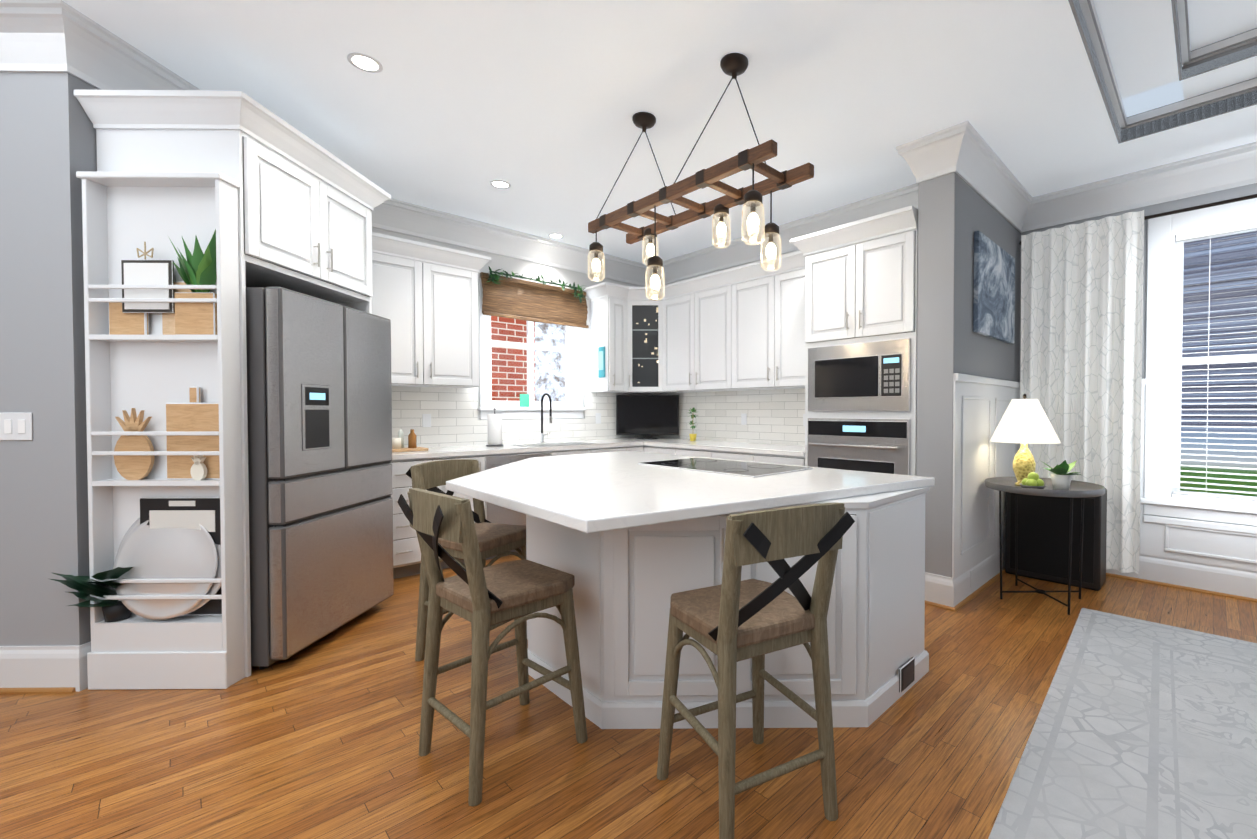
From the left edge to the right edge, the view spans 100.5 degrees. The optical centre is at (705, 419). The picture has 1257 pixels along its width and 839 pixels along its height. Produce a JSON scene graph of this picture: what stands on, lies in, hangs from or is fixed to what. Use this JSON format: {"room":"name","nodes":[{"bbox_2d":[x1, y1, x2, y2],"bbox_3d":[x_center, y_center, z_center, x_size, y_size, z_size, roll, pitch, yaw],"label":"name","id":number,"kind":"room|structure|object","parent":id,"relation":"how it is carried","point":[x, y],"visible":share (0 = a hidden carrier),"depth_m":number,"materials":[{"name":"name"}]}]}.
{"room":"kitchen","nodes":[
{"label":"kitchen","id":0,"kind":"room"},
{"bbox_2d":[0,72,98,645],"bbox_3d":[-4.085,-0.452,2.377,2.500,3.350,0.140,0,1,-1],"label":"wall","id":1,"kind":"structure","parent":0,"point":[39,528],"depth_m":2.32,"materials":[{"name":"grey paint"}]},
{"bbox_2d":[0,413,32,439],"bbox_3d":[-3.119,0.031,2.320,0.200,0.125,0.009,0,1,-1],"label":"switch plate","id":2,"kind":"object","parent":1,"relation":"attached to","point":[15,426],"visible":1,"depth_m":2.32,"materials":[{"name":"white paint"}]},
{"bbox_2d":[0,545,1256,693],"bbox_3d":[-0.114,1.144,1.101,9.027,0.200,8.620,1,1,44],"label":"baseboard","id":3,"kind":"structure","parent":1,"relation":"attached to","point":[40,669],"depth_m":3.37,"materials":[{"name":"white paint"}]},
{"bbox_2d":[0,0,1256,286],"bbox_3d":[-0.114,-1.638,1.054,9.027,0.235,8.620,1,1,44],"label":"crown molding","id":4,"kind":"structure","parent":1,"relation":"attached to","point":[54,36],"depth_m":3.72,"materials":[{"name":"white paint"}]},
{"bbox_2d":[372,227,644,419],"bbox_3d":[-1.761,-0.502,5.334,0.140,3.350,3.270,1,1,44],"label":"wall","id":5,"kind":"structure","parent":0,"point":[525,268],"depth_m":5.27,"materials":[{"name":"grey paint"}]},
{"bbox_2d":[371,233,434,388],"bbox_3d":[-2.543,-0.843,4.173,0.350,1.130,0.505,1,1,44],"label":"upper cabinet","id":6,"kind":"object","parent":5,"relation":"attached to","point":[403,271],"depth_m":4.11,"materials":[{"name":"white wood"}]},
{"bbox_2d":[435,245,478,388],"bbox_3d":[-2.274,-0.847,4.448,0.350,1.130,0.506,1,1,44],"label":"upper cabinet","id":7,"kind":"object","parent":5,"relation":"attached to","point":[456,271],"depth_m":4.37,"materials":[{"name":"white wood"}]},
{"bbox_2d":[478,278,586,419],"bbox_3d":[-1.764,-0.669,5.286,0.200,1.325,1.150,1,1,44],"label":"kitchen window","id":8,"kind":"structure","parent":5,"relation":"in","point":[572,349],"depth_m":5.30,"materials":[{"name":"white paint"}]},
{"bbox_2d":[520,394,529,406],"bbox_3d":[-1.804,-0.190,5.164,0.015,0.129,0.100,1,1,44],"label":"decor","id":9,"kind":"object","parent":8,"relation":"on","point":[524,400],"visible":0.98,"depth_m":5.16,"materials":[{"name":"green"}]},
{"bbox_2d":[480,272,588,327],"bbox_3d":[-1.672,-1.171,5.187,0.077,0.397,1.120,1,1,44],"label":"window shade","id":10,"kind":"object","parent":8,"relation":"attached to","point":[515,298],"visible":0.96,"depth_m":5.14,"materials":[{"name":"brown wood"}]},
{"bbox_2d":[486,267,586,302],"bbox_3d":[-1.648,-1.332,5.155,0.060,0.218,1.094,1,1,44],"label":"garland","id":11,"kind":"object","parent":8,"relation":"hanging from","point":[497,278],"visible":1,"depth_m":5.13,"materials":[{"name":"green plant"}]},
{"bbox_2d":[587,282,622,392],"bbox_3d":[-1.033,-0.868,5.695,0.381,1.130,0.293,1,1,44],"label":"upper cabinet","id":12,"kind":"object","parent":5,"relation":"attached to","point":[606,301],"depth_m":5.56,"materials":[{"name":"white wood"}]},
{"bbox_2d":[598,337,604,377],"bbox_3d":[-1.116,-0.666,5.563,0.120,0.430,0.015,1,1,44],"label":"decor","id":13,"kind":"object","parent":12,"relation":"hanging from","point":[601,361],"visible":0.98,"depth_m":5.55,"materials":[{"name":"teal paint"}]},
{"bbox_2d":[0,555,1256,838],"bbox_3d":[-0.221,1.303,1.208,9.927,0.120,9.220,1,1,44],"label":"floor","id":14,"kind":"structure","parent":0,"point":[318,739],"depth_m":1.92,"materials":[{"name":"brown wood"}]},
{"bbox_2d":[50,171,244,689],"bbox_3d":[-2.522,0.059,2.340,0.518,2.328,0.626,1,1,44],"label":"shelf","id":15,"kind":"object","parent":14,"relation":"on","point":[160,589],"visible":1,"depth_m":2.38,"materials":[{"name":"white wood"}]},
{"bbox_2d":[73,90,390,676],"bbox_3d":[-2.463,-0.136,2.910,0.744,2.700,1.130,0,1,-1],"label":"cabinet","id":16,"kind":"object","parent":14,"relation":"on","point":[306,205],"visible":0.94,"depth_m":2.49,"materials":[{"name":"white wood"}]},
{"bbox_2d":[246,287,393,668],"bbox_3d":[-2.413,0.286,2.918,0.786,1.855,0.890,0,1,-1],"label":"fridge","id":17,"kind":"object","parent":14,"relation":"on","point":[319,403],"visible":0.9,"depth_m":2.67,"materials":[{"name":"grey metal"}]},
{"bbox_2d":[391,451,446,578],"bbox_3d":[-2.451,0.744,4.092,0.632,0.900,0.480,1,1,44],"label":"base cabinet","id":18,"kind":"object","parent":14,"relation":"on","point":[406,548],"depth_m":3.86,"materials":[{"name":"white wood"}]},
{"bbox_2d":[392,429,428,451],"bbox_3d":[-2.420,0.166,4.142,0.200,0.171,0.320,1,1,44],"label":"tray","id":19,"kind":"object","parent":18,"relation":"on","point":[398,444],"visible":0.98,"depth_m":4.16,"materials":[{"name":"brown wood"}]},
{"bbox_2d":[419,449,486,567],"bbox_3d":[-2.185,0.739,4.364,0.632,0.900,0.401,1,1,44],"label":"base cabinet","id":20,"kind":"object","parent":14,"relation":"on","point":[448,454],"depth_m":4.20,"materials":[{"name":"white wood"}]},
{"bbox_2d":[406,459,525,661],"bbox_3d":[-1.217,0.721,2.724,0.531,0.997,0.442,0,1,24],"label":"stool","id":21,"kind":"object","parent":14,"relation":"on","point":[499,540],"visible":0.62,"depth_m":2.66,"materials":[{"name":"brown wood"}]},
{"bbox_2d":[397,488,587,806],"bbox_3d":[-0.783,0.734,1.916,0.442,0.997,0.531,1,1,39],"label":"stool","id":22,"kind":"object","parent":14,"relation":"on","point":[478,596],"visible":1,"depth_m":1.82,"materials":[{"name":"brown wood"}]},
{"bbox_2d":[475,445,558,559],"bbox_3d":[-1.836,0.733,4.721,0.632,0.900,0.721,1,1,44],"label":"base cabinet","id":23,"kind":"object","parent":14,"relation":"on","point":[506,454],"depth_m":4.43,"materials":[{"name":"white wood"}]},
{"bbox_2d":[486,408,503,446],"bbox_3d":[-1.916,0.069,4.714,0.150,0.347,0.150,1,1,44],"label":"paper towel","id":24,"kind":"object","parent":23,"relation":"on","point":[494,430],"visible":0.98,"depth_m":4.66,"materials":[{"name":"white paper"}]},
{"bbox_2d":[543,445,598,454],"bbox_3d":[-1.459,0.727,5.107,0.632,0.900,0.482,1,1,44],"label":"base cabinet","id":25,"kind":"object","parent":14,"relation":"on","point":[563,449],"depth_m":4.88,"materials":[{"name":"white wood"}]},
{"bbox_2d":[539,393,551,442],"bbox_3d":[-1.547,-0.013,5.104,0.211,0.496,0.104,1,1,44],"label":"faucet","id":26,"kind":"object","parent":25,"relation":"on","point":[550,418],"visible":1,"depth_m":5.13,"materials":[{"name":"silver metal"}]},
{"bbox_2d":[512,442,597,446],"bbox_3d":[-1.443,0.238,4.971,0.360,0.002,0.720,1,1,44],"label":"sink basin","id":27,"kind":"object","parent":25,"relation":"in","point":[550,444],"visible":0.93,"depth_m":4.93,"materials":[{"name":"silver metal"}]},
{"bbox_2d":[571,441,622,452],"bbox_3d":[-1.186,0.722,5.386,0.632,0.900,0.541,1,1,44],"label":"base cabinet","id":28,"kind":"object","parent":14,"relation":"on","point":[604,446],"depth_m":5.19,"materials":[{"name":"white"}]},
{"bbox_2d":[611,441,642,451],"bbox_3d":[-0.954,0.719,5.583,0.687,0.900,0.307,1,1,44],"label":"base cabinet","id":29,"kind":"object","parent":14,"relation":"on","point":[627,445],"depth_m":5.36,"materials":[{"name":"white"}]},
{"bbox_2d":[643,441,718,454],"bbox_3d":[-0.264,0.720,5.496,0.577,0.900,0.687,1,1,44],"label":"base cabinet","id":30,"kind":"object","parent":14,"relation":"on","point":[662,447],"depth_m":5.28,"materials":[{"name":"white wood"}]},
{"bbox_2d":[616,395,678,438],"bbox_3d":[-0.661,-0.028,5.917,0.522,0.500,0.522,1,1,44],"label":"television","id":31,"kind":"object","parent":30,"relation":"on","point":[647,416],"visible":1,"depth_m":5.89,"materials":[{"name":"black plastic"}]},
{"bbox_2d":[687,407,696,440],"bbox_3d":[-0.136,0.048,5.538,0.142,0.361,0.119,1,1,44],"label":"topiary plant","id":32,"kind":"object","parent":30,"relation":"on","point":[692,437],"visible":1,"depth_m":5.51,"materials":[{"name":"green plant"}]},
{"bbox_2d":[446,451,934,728],"bbox_3d":[-0.357,0.742,2.744,2.419,0.949,1.720,1,1,44],"label":"kitchen island","id":33,"kind":"object","parent":14,"relation":"on","point":[632,542],"visible":0.75,"depth_m":2.07,"materials":[{"name":"white wood"}]},
{"bbox_2d":[679,445,742,457],"bbox_3d":[0.098,0.726,5.182,0.621,0.900,0.630,1,1,44],"label":"base cabinet","id":34,"kind":"object","parent":14,"relation":"on","point":[708,451],"depth_m":4.85,"materials":[{"name":"white"}]},
{"bbox_2d":[715,445,786,461],"bbox_3d":[0.456,0.732,4.832,0.621,0.900,0.630,1,1,44],"label":"base cabinet","id":35,"kind":"object","parent":14,"relation":"on","point":[749,452],"depth_m":4.56,"materials":[{"name":"white wood"}]},
{"bbox_2d":[657,503,854,838],"bbox_3d":[0.143,0.739,1.663,0.442,0.997,0.531,-1,1,-29],"label":"stool","id":36,"kind":"object","parent":14,"relation":"on","point":[731,620],"visible":1,"depth_m":1.53,"materials":[{"name":"brown wood"}]},
{"bbox_2d":[759,449,798,465],"bbox_3d":[0.794,0.737,4.501,0.568,0.900,0.630,1,1,44],"label":"base cabinet","id":37,"kind":"object","parent":14,"relation":"on","point":[777,456],"depth_m":4.23,"materials":[{"name":"white"}]},
{"bbox_2d":[799,205,917,475],"bbox_3d":[1.301,-0.104,3.974,0.870,2.600,0.654,1,1,44],"label":"tall cabinet","id":38,"kind":"object","parent":14,"relation":"on","point":[806,355],"depth_m":3.70,"materials":[{"name":"white wood"}]},
{"bbox_2d":[985,477,1104,614],"bbox_3d":[2.248,0.815,3.471,0.670,0.780,0.670,1,1,44],"label":"side table","id":39,"kind":"object","parent":14,"relation":"on","point":[1080,489],"visible":0.81,"depth_m":3.46,"materials":[{"name":"grey wood"}]},
{"bbox_2d":[990,394,1060,485],"bbox_3d":[2.173,0.137,3.533,0.412,0.630,0.412,1,1,44],"label":"table lamp","id":40,"kind":"object","parent":39,"relation":"on","point":[1024,422],"visible":0.83,"depth_m":3.44,"materials":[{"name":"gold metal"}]},
{"bbox_2d":[1019,472,1045,488],"bbox_3d":[2.112,0.398,3.345,0.150,0.115,0.150,1,1,44],"label":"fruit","id":41,"kind":"object","parent":39,"relation":"on","point":[1033,481],"visible":0.81,"depth_m":3.31,"materials":[{"name":"green food"}]},
{"bbox_2d":[1041,460,1080,489],"bbox_3d":[2.269,0.354,3.309,0.248,0.204,0.246,1,1,44],"label":"potted plant","id":42,"kind":"object","parent":39,"relation":"on","point":[1060,478],"visible":0.94,"depth_m":3.29,"materials":[{"name":"white"}]},
{"bbox_2d":[1005,488,1106,590],"bbox_3d":[2.635,0.847,3.914,0.595,0.700,0.306,1,1,44],"label":"subwoofer","id":43,"kind":"object","parent":14,"relation":"on","point":[1043,527],"visible":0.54,"depth_m":3.78,"materials":[{"name":"black wood"}]},
{"bbox_2d":[988,608,1256,838],"bbox_3d":[2.314,1.241,0.899,3.050,0.012,3.700,1,1,41],"label":"rug","id":44,"kind":"object","parent":14,"relation":"on","point":[1142,729],"visible":0.92,"depth_m":1.95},
{"bbox_2d":[62,0,1256,262],"bbox_3d":[-0.221,-1.913,1.154,9.927,0.317,9.220,1,1,44],"label":"ceiling","id":45,"kind":"structure","parent":0,"point":[456,106],"depth_m":2.82,"materials":[{"name":"white paint"}]},
{"bbox_2d":[347,52,382,72],"bbox_3d":[-1.699,-1.779,2.587,0.149,0.004,0.149,1,1,38],"label":"recessed light","id":46,"kind":"object","parent":45,"relation":"in","point":[366,63],"depth_m":2.58,"materials":[{"name":"white paint"}]},
{"bbox_2d":[490,180,510,188],"bbox_3d":[-1.573,-1.802,3.974,0.149,0.004,0.149,1,1,38],"label":"recessed light","id":47,"kind":"object","parent":45,"relation":"in","point":[499,183],"depth_m":3.97,"materials":[{"name":"white paint"}]},
{"bbox_2d":[548,233,563,238],"bbox_3d":[-1.487,-1.822,5.149,0.149,0.004,0.149,1,1,38],"label":"recessed light","id":48,"kind":"object","parent":45,"relation":"in","point":[553,235],"depth_m":5.15,"materials":[{"name":"white paint"}]},
{"bbox_2d":[588,53,813,300],"bbox_3d":[-0.107,-1.217,2.837,1.420,1.134,0.394,1,1,44],"label":"chandelier","id":49,"kind":"object","parent":45,"relation":"hanging from","point":[734,65],"visible":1,"depth_m":2.69,"materials":[{"name":"brown wood"}]},
{"bbox_2d":[659,250,799,286],"bbox_3d":[0.641,-0.499,5.174,3.520,3.350,0.140,1,1,44],"label":"wall","id":50,"kind":"structure","parent":0,"point":[727,268],"depth_m":5.47,"materials":[{"name":"grey paint"}]},
{"bbox_2d":[623,285,662,394],"bbox_3d":[-0.662,-0.871,5.865,0.673,1.130,0.678,1,1,44],"label":"upper cabinet","id":51,"kind":"object","parent":50,"relation":"attached to","point":[642,316],"depth_m":5.67,"materials":[{"name":"white wood"}]},
{"bbox_2d":[663,277,698,392],"bbox_3d":[-0.173,-0.866,5.594,0.605,1.130,0.381,1,1,44],"label":"upper cabinet","id":52,"kind":"object","parent":50,"relation":"attached to","point":[681,299],"depth_m":5.45,"materials":[{"name":"white wood"}]},
{"bbox_2d":[699,269,750,392],"bbox_3d":[0.192,-0.861,5.259,0.627,1.130,0.350,1,1,44],"label":"upper cabinet","id":53,"kind":"object","parent":50,"relation":"attached to","point":[716,290],"depth_m":5.09,"materials":[{"name":"white wood"}]},
{"bbox_2d":[735,257,778,392],"bbox_3d":[0.553,-0.855,4.906,0.626,1.130,0.350,1,1,44],"label":"upper cabinet","id":54,"kind":"object","parent":50,"relation":"attached to","point":[756,289],"depth_m":4.75,"materials":[{"name":"white wood"}]},
{"bbox_2d":[779,253,798,388],"bbox_3d":[0.893,-0.849,4.574,0.566,1.130,0.350,1,1,44],"label":"upper cabinet","id":55,"kind":"object","parent":50,"relation":"attached to","point":[789,269],"depth_m":4.49,"materials":[{"name":"white wood"}]},
{"bbox_2d":[916,172,1020,577],"bbox_3d":[2.080,-0.479,3.963,0.230,3.350,1.700,1,1,44],"label":"wall","id":56,"kind":"structure","parent":0,"point":[955,210],"depth_m":3.38,"materials":[{"name":"grey paint"}]},
{"bbox_2d":[952,373,1019,577],"bbox_3d":[2.113,0.348,3.826,0.030,1.300,1.530,1,1,44],"label":"wainscoting","id":57,"kind":"structure","parent":56,"relation":"attached to","point":[980,405],"depth_m":3.60,"materials":[{"name":"white paint"}]},
{"bbox_2d":[973,231,1014,343],"bbox_3d":[2.148,-0.942,3.833,0.032,0.680,0.900,1,1,44],"label":"canvas art","id":58,"kind":"object","parent":56,"relation":"attached to","point":[994,295],"visible":1,"depth_m":3.74},
{"bbox_2d":[1019,183,1256,526],"bbox_3d":[4.491,-0.458,2.697,4.990,3.350,0.140,1,1,44],"label":"wall","id":59,"kind":"structure","parent":0,"point":[1223,195],"depth_m":3.79,"materials":[{"name":"grey paint"}]},
{"bbox_2d":[1019,194,1256,244],"bbox_3d":[4.124,-1.441,2.862,4.190,0.040,0.106,1,1,44],"label":"curtain rod","id":60,"kind":"object","parent":59,"relation":"attached to","point":[1202,206],"visible":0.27,"depth_m":3.53,"materials":[{"name":"brown metal"}]},
{"bbox_2d":[1020,210,1143,573],"bbox_3d":[2.861,-0.194,3.995,0.770,2.620,0.079,1,1,44],"label":"curtain","id":61,"kind":"object","parent":60,"relation":"hanging from","point":[1081,330],"visible":0.73,"depth_m":3.93,"materials":[{"name":"fabric"}]},
{"bbox_2d":[1139,379,1256,570],"bbox_3d":[3.567,0.354,3.496,2.570,1.300,0.030,1,1,44],"label":"wainscoting","id":62,"kind":"structure","parent":59,"relation":"attached to","point":[1206,542],"depth_m":3.64,"materials":[{"name":"white paint"}]},
{"bbox_2d":[1140,198,1256,525],"bbox_3d":[4.392,-0.369,2.754,3.170,2.170,0.200,1,1,44],"label":"dining room window","id":63,"kind":"structure","parent":59,"relation":"in","point":[1165,264],"depth_m":3.73,"materials":[{"name":"white paint"}]},
{"bbox_2d":[1172,221,1256,503],"bbox_3d":[4.394,-0.364,2.756,2.820,1.880,0.045,1,1,44],"label":"dining room window blind slats","id":64,"kind":"object","parent":63,"relation":"attached to","point":[1248,226],"visible":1,"depth_m":3.59,"materials":[{"name":"white plastic"}]},
{"label":"outside","id":65,"kind":"structure","parent":0,"visible":0},
{"bbox_2d":[491,316,564,401],"bbox_3d":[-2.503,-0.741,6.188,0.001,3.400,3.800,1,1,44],"label":"window pane","id":66,"kind":"structure","parent":65,"point":[502,392],"depth_m":6.43,"materials":[{"name":"glass"}]},
{"bbox_2d":[1180,231,1256,495],"bbox_3d":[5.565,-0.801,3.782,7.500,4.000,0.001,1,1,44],"label":"window pane","id":67,"kind":"structure","parent":65,"point":[1198,275],"depth_m":4.68,"materials":[{"name":"clear glass"}]}
]}

